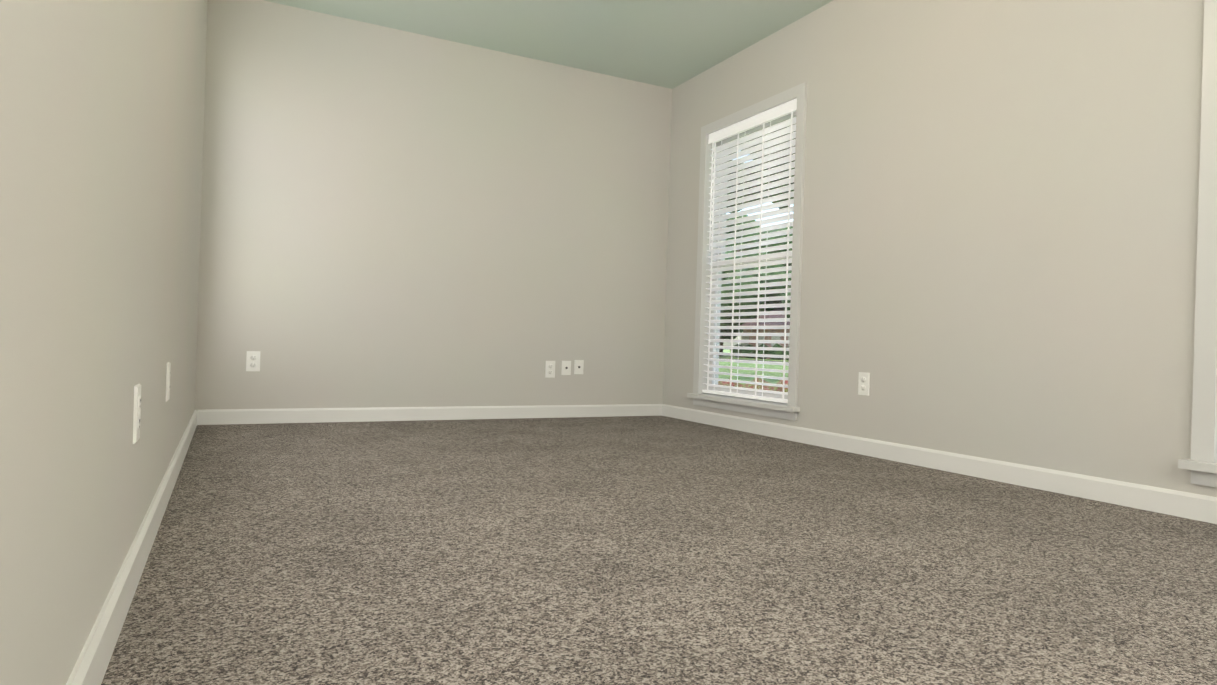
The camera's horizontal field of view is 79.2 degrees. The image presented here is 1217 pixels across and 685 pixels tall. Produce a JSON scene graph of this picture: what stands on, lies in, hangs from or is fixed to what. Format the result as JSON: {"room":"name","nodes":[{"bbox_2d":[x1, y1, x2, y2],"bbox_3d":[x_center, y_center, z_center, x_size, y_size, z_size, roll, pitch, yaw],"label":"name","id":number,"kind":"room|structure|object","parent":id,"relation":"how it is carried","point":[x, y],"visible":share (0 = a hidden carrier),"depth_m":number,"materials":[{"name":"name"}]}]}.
{"room":"empty bedroom","nodes":[
{"label":"empty bedroom","id":0,"kind":"room"},
{"bbox_2d":[0,0,207,684],"bbox_3d":[-1.123,-0.726,1.697,0.150,2.440,5.650,2,0,-27],"label":"wall","id":1,"kind":"structure","parent":0,"point":[101,128],"depth_m":0.97,"materials":[{"name":"beige paint"}]},
{"bbox_2d":[66,410,196,684],"bbox_3d":[-1.087,0.454,1.734,0.013,0.085,5.350,2,0,-27],"label":"baseboard","id":2,"kind":"structure","parent":1,"relation":"attached to","point":[92,663],"depth_m":1.33,"materials":[{"name":"white wood"}]},
{"bbox_2d":[133,384,140,443],"bbox_3d":[-0.963,0.144,1.506,0.008,0.116,0.072,2,0,-27],"label":"electrical outlet","id":3,"kind":"object","parent":1,"relation":"attached to","point":[137,412],"visible":1,"depth_m":1.48,"materials":[{"name":"white plastic"}]},
{"bbox_2d":[166,362,170,401],"bbox_3d":[-1.336,0.118,2.236,0.008,0.116,0.072,2,0,-27],"label":"electrical outlet","id":4,"kind":"object","parent":1,"relation":"attached to","point":[168,373],"visible":1,"depth_m":2.21,"materials":[{"name":"white plastic"}]},
{"bbox_2d":[195,0,671,409],"bbox_3d":[-0.952,-0.718,4.874,3.050,2.440,0.150,2,0,-27],"label":"wall","id":5,"kind":"structure","parent":0,"point":[391,217],"depth_m":4.66,"materials":[{"name":"beige paint"}]},
{"bbox_2d":[246,351,259,370],"bbox_3d":[-2.045,0.108,4.238,0.072,0.116,0.008,2,0,-27],"label":"electrical outlet","id":6,"kind":"object","parent":5,"relation":"attached to","point":[252,360],"visible":1,"depth_m":4.24,"materials":[{"name":"white plastic"}]},
{"bbox_2d":[197,404,661,424],"bbox_3d":[-0.951,0.460,4.801,3.024,0.085,0.013,2,0,-27],"label":"baseboard","id":7,"kind":"structure","parent":5,"relation":"attached to","point":[253,416],"depth_m":4.65,"materials":[{"name":"white wood"}]},
{"bbox_2d":[545,361,554,377],"bbox_3d":[-0.401,0.184,5.081,0.072,0.116,0.008,2,0,-27],"label":"electrical outlet","id":8,"kind":"object","parent":5,"relation":"attached to","point":[549,369],"visible":1,"depth_m":5.08,"materials":[{"name":"white plastic"}]},
{"bbox_2d":[561,361,570,374],"bbox_3d":[-0.292,0.177,5.132,0.070,0.100,0.016,2,0,-27],"label":"outlet","id":9,"kind":"object","parent":5,"relation":"attached to","point":[566,368],"visible":1,"depth_m":5.13,"materials":[{"name":"white plastic"}]},
{"bbox_2d":[574,360,583,373],"bbox_3d":[-0.207,0.173,5.181,0.070,0.100,0.007,2,0,-27],"label":"outlet","id":10,"kind":"object","parent":5,"relation":"attached to","point":[578,366],"visible":1,"depth_m":5.18,"materials":[{"name":"white plastic"}]},
{"bbox_2d":[264,0,832,88],"bbox_3d":[0.340,-1.961,2.427,3.350,0.120,5.650,2,0,-27],"label":"ceiling","id":11,"kind":"structure","parent":0,"point":[671,44],"depth_m":4.46,"materials":[{"name":"paint"}]},
{"bbox_2d":[101,416,1216,684],"bbox_3d":[0.261,0.598,2.426,3.350,0.120,5.650,2,0,-27],"label":"floor","id":12,"kind":"structure","parent":0,"point":[639,550],"depth_m":1.74,"materials":[{"name":"carpet"}]},
{"bbox_2d":[663,0,1216,496],"bbox_3d":[1.724,-0.637,3.156,0.150,2.440,5.650,2,0,-27],"label":"wall","id":13,"kind":"structure","parent":0,"point":[999,228],"depth_m":3.16,"materials":[{"name":"beige paint"}]},
{"bbox_2d":[687,82,806,420],"bbox_3d":[0.923,-0.523,4.686,0.234,1.926,1.080,2,0,-27],"label":"window","id":14,"kind":"structure","parent":13,"relation":"in","point":[790,409],"depth_m":4.72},
{"bbox_2d":[702,98,796,402],"bbox_3d":[0.894,-0.537,4.670,0.068,1.773,0.912,2,0,-27],"label":"window blind","id":15,"kind":"object","parent":14,"relation":"attached to","point":[777,112],"visible":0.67,"depth_m":4.66,"materials":[{"name":"white plastic"}]},
{"bbox_2d":[858,372,869,395],"bbox_3d":[1.301,0.211,3.756,0.008,0.116,0.072,2,0,-27],"label":"electrical outlet","id":16,"kind":"object","parent":13,"relation":"attached to","point":[863,383],"visible":1,"depth_m":3.75,"materials":[{"name":"white plastic"}]},
{"bbox_2d":[662,404,1216,523],"bbox_3d":[1.615,0.537,3.118,0.013,0.085,5.350,2,0,-27],"label":"baseboard","id":17,"kind":"structure","parent":13,"relation":"attached to","point":[1198,507],"depth_m":3.10,"materials":[{"name":"white wood"}]},
{"bbox_2d":[1178,0,1216,487],"bbox_3d":[2.281,-0.483,2.033,0.234,1.926,1.080,2,0,-27],"label":"window","id":18,"kind":"structure","parent":13,"relation":"in","point":[1201,464],"depth_m":2.43,"materials":[{"name":"white wood"}]},
{"label":"outside","id":19,"kind":"structure","parent":0,"visible":0},
{"bbox_2d":[718,124,795,391],"bbox_3d":[60.240,-5.975,109.174,200.179,18.278,260.000,2,0,-27],"label":"garden","id":20,"kind":"object","parent":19,"point":[775,374],"depth_m":62.81,"materials":[{"name":"green plant"}]}
]}

